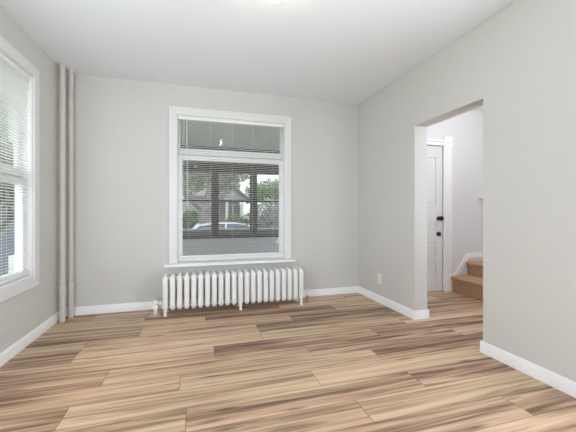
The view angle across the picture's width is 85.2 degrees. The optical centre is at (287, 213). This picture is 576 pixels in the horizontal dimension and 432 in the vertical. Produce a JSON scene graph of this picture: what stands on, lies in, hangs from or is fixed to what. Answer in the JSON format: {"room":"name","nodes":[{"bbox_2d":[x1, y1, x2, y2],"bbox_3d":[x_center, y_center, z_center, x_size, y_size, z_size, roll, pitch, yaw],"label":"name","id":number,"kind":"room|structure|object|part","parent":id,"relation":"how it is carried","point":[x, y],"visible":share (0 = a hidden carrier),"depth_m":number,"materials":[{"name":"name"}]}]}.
{"room":"empty living room","nodes":[
{"label":"empty living room","id":0,"kind":"room"},
{"bbox_2d":[8,101,14,272],"bbox_3d":[-3.114,-0.028,4.160,0.100,2.315,1.891,0,0,-17],"label":"wall","id":1,"kind":"structure","parent":0,"point":[11,256],"depth_m":3.25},
{"bbox_2d":[0,4,59,352],"bbox_3d":[-1.493,-0.148,0.302,0.115,2.597,6.029,0,0,-17],"label":"wall","id":2,"kind":"structure","parent":0,"point":[22,313],"depth_m":2.80,"materials":[{"name":"beige paint"}]},
{"bbox_2d":[0,35,39,301],"bbox_3d":[-2.029,-0.305,2.087,0.165,1.822,1.169,0,0,-17],"label":"window","id":3,"kind":"structure","parent":2,"relation":"in","point":[33,217],"depth_m":2.57,"materials":[{"name":"white paint"}]},
{"bbox_3d":[-2.055,-0.711,2.079,0.028,0.826,0.985,0,0,-17],"label":"sash","id":4,"kind":"part","parent":3,"relation":"part of","materials":[{"name":"clear glass"}]},
{"bbox_3d":[-2.023,0.112,2.089,0.032,0.793,0.985,0,0,-17],"label":"sash","id":5,"kind":"part","parent":3,"relation":"part of","materials":[{"name":"clear glass"}]},
{"bbox_2d":[0,52,30,283],"bbox_3d":[-1.981,-0.316,2.101,0.044,1.612,0.981,0,0,-17],"label":"mini blind","id":6,"kind":"object","parent":3,"relation":"attached to","point":[13,80],"visible":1,"depth_m":2.35,"materials":[{"name":"plastic"}]},
{"bbox_3d":[-2.026,-0.311,2.234,0.028,1.582,0.002,0,0,-17],"label":"ladder cord","id":7,"kind":"part","parent":6,"relation":"part of","materials":[{"name":"white fabric"}]},
{"bbox_3d":[-1.986,0.482,2.100,0.026,0.016,0.973,0,0,-17],"label":"rail","id":8,"kind":"part","parent":6,"relation":"part of","materials":[{"name":"plastic"}]},
{"bbox_3d":[-2.106,-0.311,2.502,0.028,1.582,0.002,0,0,-17],"label":"ladder cord","id":9,"kind":"part","parent":6,"relation":"part of","materials":[{"name":"white fabric"}]},
{"bbox_2d":[0,311,58,366],"bbox_3d":[-1.430,1.007,0.314,0.013,0.086,6.016,0,0,-17],"label":"baseboard","id":10,"kind":"structure","parent":2,"relation":"attached to","point":[10,352],"depth_m":2.48,"materials":[{"name":"white paint"}]},
{"bbox_2d":[8,97,278,149],"bbox_3d":[-1.074,-1.235,4.860,4.410,0.100,2.071,0,0,-17],"label":"ceiling","id":11,"kind":"structure","parent":0,"point":[186,124],"depth_m":4.81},
{"bbox_2d":[66,73,358,307],"bbox_3d":[-0.731,-0.148,3.777,3.726,2.597,0.200,0,0,-17],"label":"wall","id":12,"kind":"structure","parent":0,"point":[121,126],"depth_m":3.45,"materials":[{"name":"beige paint"}]},
{"bbox_2d":[66,286,357,315],"bbox_3d":[-0.677,1.007,3.682,3.376,0.086,0.013,0,0,-17],"label":"baseboard","id":13,"kind":"structure","parent":12,"relation":"attached to","point":[123,307],"depth_m":3.39,"materials":[{"name":"white paint"}]},
{"bbox_2d":[164,106,295,267],"bbox_3d":[-0.671,-0.303,3.784,1.524,1.794,0.302,0,0,-17],"label":"window","id":14,"kind":"structure","parent":12,"relation":"in","point":[175,189],"depth_m":3.68,"materials":[{"name":"white paint"}]},
{"bbox_3d":[-0.671,-0.892,3.785,1.238,0.423,0.028,0,0,-17],"label":"sash","id":15,"kind":"part","parent":14,"relation":"part of","materials":[{"name":"white paint"}]},
{"bbox_3d":[-0.642,0.571,3.688,1.524,0.046,0.102,0,0,-17],"label":"sill","id":16,"kind":"part","parent":14,"relation":"part of","materials":[{"name":"white paint"}]},
{"bbox_2d":[178,116,282,256],"bbox_3d":[-0.648,-0.304,3.708,1.230,1.596,0.044,0,0,-17],"label":"mini blind","id":17,"kind":"object","parent":14,"relation":"attached to","point":[185,118],"visible":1,"depth_m":3.70,"materials":[{"name":"plastic"}]},
{"bbox_3d":[-1.134,-0.299,3.570,0.002,1.566,0.028,0,0,-17],"label":"ladder cord","id":18,"kind":"part","parent":17,"relation":"part of","materials":[{"name":"white fabric"}]},
{"bbox_3d":[-0.650,0.486,3.714,1.222,0.016,0.026,0,0,-17],"label":"rail","id":19,"kind":"part","parent":17,"relation":"part of","materials":[{"name":"plastic"}]},
{"bbox_3d":[-0.431,-0.299,3.779,0.002,1.566,0.028,0,0,-17],"label":"ladder cord","id":20,"kind":"part","parent":17,"relation":"part of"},
{"bbox_3d":[-0.181,-0.299,3.853,0.002,1.566,0.028,0,0,-17],"label":"ladder cord","id":21,"kind":"part","parent":17,"relation":"part of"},
{"bbox_3d":[-0.661,-0.060,3.752,1.238,1.216,0.032,0,0,-17],"label":"sash","id":22,"kind":"part","parent":14,"relation":"part of","materials":[{"name":"white paint"}]},
{"bbox_2d":[180,145,278,255],"bbox_3d":[-1.300,-0.028,5.621,4.210,2.315,0.124,0,0,-17],"label":"wall","id":23,"kind":"structure","parent":0,"point":[212,245],"depth_m":5.63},
{"bbox_2d":[183,171,211,235],"bbox_3d":[-1.655,-0.182,5.543,0.594,1.135,0.130,0,0,-17],"label":"window","id":24,"kind":"structure","parent":23,"relation":"in","point":[204,232],"depth_m":5.53,"materials":[{"name":"grey paint"}]},
{"bbox_3d":[-1.650,-0.480,5.524,0.594,0.540,0.026,0,0,-17],"label":"sash","id":25,"kind":"part","parent":24,"relation":"part of","materials":[{"name":"clear glass"}]},
{"bbox_3d":[-1.641,0.034,5.495,0.594,0.542,0.026,0,0,-17],"label":"sash","id":26,"kind":"part","parent":24,"relation":"part of","materials":[{"name":"clear glass"}]},
{"bbox_3d":[-1.641,0.345,5.495,0.594,0.080,0.030,0,0,-17],"label":"rail","id":27,"kind":"part","parent":24,"relation":"part of","materials":[{"name":"grey paint"}]},
{"bbox_2d":[212,171,217,234],"bbox_3d":[-1.312,-0.182,5.617,0.106,1.135,0.120,0,0,-17],"label":"trim","id":28,"kind":"structure","parent":23,"relation":"attached to","point":[214,175],"depth_m":5.56,"materials":[{"name":"brown paint"}]},
{"bbox_2d":[183,234,278,238],"bbox_3d":[-1.293,0.410,5.598,4.210,0.050,0.170,0,0,-17],"label":"trim","id":29,"kind":"structure","parent":23,"relation":"on","point":[255,235],"depth_m":5.58,"materials":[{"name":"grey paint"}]},
{"bbox_2d":[218,172,250,234],"bbox_3d":[-0.985,-0.182,5.742,0.594,1.135,0.130,0,0,-17],"label":"window","id":30,"kind":"structure","parent":23,"relation":"in","point":[221,231],"depth_m":5.70,"materials":[{"name":"grey paint"}]},
{"bbox_3d":[-0.979,-0.480,5.723,0.594,0.540,0.026,0,0,-17],"label":"sash","id":31,"kind":"part","parent":30,"relation":"part of","materials":[{"name":"clear glass"}]},
{"bbox_3d":[-0.970,0.034,5.694,0.594,0.542,0.026,0,0,-17],"label":"sash","id":32,"kind":"part","parent":30,"relation":"part of","materials":[{"name":"clear glass"}]},
{"bbox_3d":[-0.970,0.345,5.694,0.594,0.080,0.030,0,0,-17],"label":"rail","id":33,"kind":"part","parent":30,"relation":"part of","materials":[{"name":"grey paint"}]},
{"bbox_2d":[251,173,256,234],"bbox_3d":[-0.641,-0.182,5.816,0.106,1.135,0.120,0,0,-17],"label":"trim","id":34,"kind":"structure","parent":23,"relation":"attached to","point":[254,178],"depth_m":5.76,"materials":[{"name":"brown paint"}]},
{"bbox_2d":[257,173,278,233],"bbox_3d":[-0.314,-0.182,5.942,0.594,1.135,0.130,0,0,-17],"label":"window","id":35,"kind":"structure","parent":23,"relation":"in","point":[270,231],"depth_m":5.86,"materials":[{"name":"grey paint"}]},
{"bbox_3d":[-0.299,0.034,5.894,0.594,0.542,0.026,0,0,-17],"label":"sash","id":36,"kind":"part","parent":35,"relation":"part of","materials":[{"name":"clear glass"}]},
{"bbox_3d":[-0.299,0.345,5.894,0.594,0.080,0.030,0,0,-17],"label":"rail","id":37,"kind":"part","parent":35,"relation":"part of","materials":[{"name":"grey paint"}]},
{"bbox_2d":[0,0,515,110],"bbox_3d":[1.305,-1.507,1.159,6.138,0.120,6.379,0,0,-17],"label":"ceiling","id":38,"kind":"structure","parent":0,"point":[339,51],"depth_m":2.56,"materials":[{"name":"paint"}]},
{"bbox_2d":[0,291,575,431],"bbox_3d":[1.285,1.050,1.227,5.938,0.001,6.545,0,0,-17],"label":"floor","id":39,"kind":"structure","parent":0,"point":[351,362],"depth_m":2.02,"materials":[{"name":"wood"}]},
{"bbox_2d":[59,63,66,322],"bbox_3d":[-2.184,-0.200,3.034,0.063,2.495,0.063,0,0,-17],"label":"pipe","id":40,"kind":"object","parent":39,"relation":"on","point":[62,288],"visible":1,"depth_m":3.02,"materials":[{"name":"beige metal"}]},
{"bbox_2d":[67,69,74,317],"bbox_3d":[-2.191,-0.200,3.159,0.063,2.495,0.063,0,0,-17],"label":"pipe","id":41,"kind":"object","parent":39,"relation":"on","point":[70,285],"visible":1,"depth_m":3.14,"materials":[{"name":"beige metal"}]},
{"bbox_2d":[150,267,308,316],"bbox_3d":[-0.588,0.842,3.485,1.756,0.416,0.208,0,0,-17],"label":"radiator","id":42,"kind":"object","parent":39,"relation":"on","point":[238,287],"visible":1,"depth_m":3.40,"materials":[{"name":"metal"}]},
{"bbox_3d":[-1.353,0.944,3.189,0.060,0.060,0.072,0,0,-17],"label":"valve handle","id":43,"kind":"part","parent":42,"relation":"part of","materials":[{"name":"metal"}]},
{"bbox_3d":[-1.372,1.044,3.252,0.120,0.012,0.120,0,0,-17],"label":"floor plate","id":44,"kind":"part","parent":42,"relation":"part of","materials":[{"name":"metal"}]},
{"bbox_3d":[-1.255,0.975,3.203,0.055,0.150,0.048,0,0,-17],"label":"leg","id":45,"kind":"part","parent":42,"relation":"part of","materials":[{"name":"metal"}]},
{"bbox_2d":[451,261,482,299],"bbox_3d":[2.884,0.854,3.925,1.132,0.392,0.982,0,0,-17],"label":"staircase","id":46,"kind":"structure","parent":39,"relation":"on","point":[471,285],"depth_m":4.10,"materials":[{"name":"brown wood"}]},
{"bbox_2d":[427,110,482,289],"bbox_3d":[2.197,-0.199,4.346,2.212,2.497,0.160,0,0,-17],"label":"wall","id":47,"kind":"structure","parent":0,"point":[466,129],"depth_m":4.34,"materials":[{"name":"white paint"}]},
{"bbox_2d":[427,136,452,292],"bbox_3d":[1.697,0.005,4.108,1.134,2.090,0.112,0,0,-17],"label":"door","id":48,"kind":"structure","parent":47,"relation":"in","point":[435,218],"depth_m":4.22,"materials":[{"name":"white paint"}]},
{"bbox_3d":[1.850,-0.432,4.184,0.244,0.585,0.016,0,0,-17],"label":"raised panel","id":49,"kind":"part","parent":48,"relation":"part of","materials":[{"name":"white paint"}]},
{"bbox_3d":[1.666,0.225,4.130,0.628,0.130,0.016,0,0,-17],"label":"raised panel","id":50,"kind":"part","parent":48,"relation":"part of","materials":[{"name":"white paint"}]},
{"bbox_3d":[1.666,0.480,4.130,0.628,0.140,0.016,0,0,-17],"label":"raised panel","id":51,"kind":"part","parent":48,"relation":"part of","materials":[{"name":"white paint"}]},
{"bbox_3d":[1.666,0.745,4.130,0.628,0.130,0.016,0,0,-17],"label":"raised panel","id":52,"kind":"part","parent":48,"relation":"part of","materials":[{"name":"white paint"}]},
{"bbox_3d":[1.639,-0.953,4.080,1.006,0.075,0.032,0,0,-17],"label":"head casing","id":53,"kind":"part","parent":48,"relation":"part of","materials":[{"name":"white paint"}]},
{"bbox_3d":[2.054,0.065,4.194,0.100,0.064,0.074,0,0,-17],"label":"knob","id":54,"kind":"part","parent":48,"relation":"part of","materials":[{"name":"black metal"}]},
{"bbox_3d":[1.692,0.035,4.101,1.121,2.030,0.022,0,0,-17],"label":"casing","id":55,"kind":"part","parent":48,"relation":"part of","materials":[{"name":"white paint"}]},
{"bbox_2d":[453,253,482,275],"bbox_3d":[2.762,0.800,4.419,1.083,0.500,0.019,0,0,-17],"label":"trim","id":56,"kind":"structure","parent":47,"relation":"attached to","point":[468,255],"depth_m":4.32,"materials":[{"name":"white paint"}]},
{"bbox_2d":[359,0,575,381],"bbox_3d":[1.870,-0.199,1.301,0.150,2.497,6.029,0,0,-17],"label":"wall","id":57,"kind":"structure","parent":0,"point":[519,64],"depth_m":2.21,"materials":[{"name":"beige paint"}]},
{"bbox_2d":[358,286,575,397],"bbox_3d":[1.873,1.007,1.295,0.179,0.086,6.016,0,0,-17],"label":"baseboard","id":58,"kind":"structure","parent":57,"relation":"attached to","point":[550,378],"depth_m":2.15,"materials":[{"name":"white paint"}]},
{"label":"outside","id":59,"kind":"structure","parent":0,"visible":0},
{"bbox_3d":[-9.390,1.940,31.599,120.000,0.300,54.071,0,0,-17],"label":"lawn","id":60,"kind":"structure","parent":59,"visible":0},
{"bbox_2d":[0,90,14,275],"bbox_3d":[-11.921,-1.350,10.802,6.900,6.280,9.100,0,0,-17],"label":"house","id":61,"kind":"structure","parent":60,"relation":"on","point":[12,229],"depth_m":9.02,"materials":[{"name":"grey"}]},
{"bbox_2d":[0,139,14,237],"bbox_3d":[-5.129,0.227,5.242,2.465,3.226,2.395,0,0,35],"label":"tree","id":62,"kind":"object","parent":60,"relation":"on","point":[10,206],"visible":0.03,"depth_m":5.30,"materials":[{"name":"green plant"}]},
{"bbox_2d":[183,209,197,228],"bbox_3d":[-5.665,0.819,16.616,2.508,2.176,1.388,0,0,-17],"label":"hedge","id":63,"kind":"object","parent":60,"relation":"on","point":[192,222],"visible":0.11,"depth_m":16.52,"materials":[{"name":"green plant"}]},
{"bbox_2d":[183,172,249,223],"bbox_3d":[-4.120,-1.755,14.958,7.930,7.190,5.284,0,0,-22],"label":"street tree","id":64,"kind":"object","parent":60,"relation":"on","point":[201,208],"visible":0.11,"depth_m":14.73,"materials":[{"name":"green plant"}]},
{"bbox_2d":[183,172,249,221],"bbox_3d":[-6.433,-1.250,25.160,5.440,6.080,10.340,0,0,-17],"label":"house","id":65,"kind":"structure","parent":60,"relation":"on","point":[200,195],"depth_m":22.14,"materials":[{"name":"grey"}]},
{"bbox_3d":[-4.278,-0.100,22.681,0.420,1.000,0.020,0,0,-17],"label":"pane","id":66,"kind":"part","parent":65,"relation":"part of","materials":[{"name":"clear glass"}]},
{"bbox_3d":[-3.741,-0.100,22.841,0.420,1.000,0.020,0,0,-17],"label":"pane","id":67,"kind":"part","parent":65,"relation":"part of","materials":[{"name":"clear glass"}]},
{"bbox_3d":[-3.086,0.000,21.126,0.160,1.800,0.160,0,0,-17],"label":"porch post","id":68,"kind":"part","parent":65,"relation":"part of","materials":[{"name":"white wood"}]},
{"bbox_2d":[225,212,278,229],"bbox_3d":[-2.044,0.880,17.883,3.297,2.024,1.392,0,0,-17],"label":"hedge","id":69,"kind":"object","parent":60,"relation":"on","point":[232,219],"visible":0.11,"depth_m":17.52,"materials":[{"name":"green plant"}]},
{"bbox_2d":[243,199,278,229],"bbox_3d":[-0.176,0.681,9.375,2.374,2.318,1.645,0,0,-17],"label":"hedge","id":70,"kind":"object","parent":60,"relation":"on","point":[265,210],"visible":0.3,"depth_m":8.85,"materials":[{"name":"green plant"}]},
{"bbox_2d":[245,178,278,206],"bbox_3d":[-0.928,-0.229,19.767,3.663,4.137,2.852,0,0,-17],"label":"tree","id":71,"kind":"object","parent":60,"relation":"on","point":[266,189],"visible":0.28,"depth_m":19.22,"materials":[{"name":"green plant"}]},
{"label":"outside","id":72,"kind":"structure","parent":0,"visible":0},
{"bbox_3d":[-3.475,1.785,11.695,120.000,0.010,4.000,0,0,-17],"label":"street","id":73,"kind":"object","parent":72,"visible":0},
{"bbox_2d":[190,222,249,230],"bbox_3d":[-2.093,1.061,11.995,4.420,1.458,1.732,0,0,-17],"label":"parked car","id":74,"kind":"object","parent":73,"relation":"on","point":[197,226],"visible":0.1,"depth_m":11.34,"materials":[{"name":"silver metal"}]}
]}

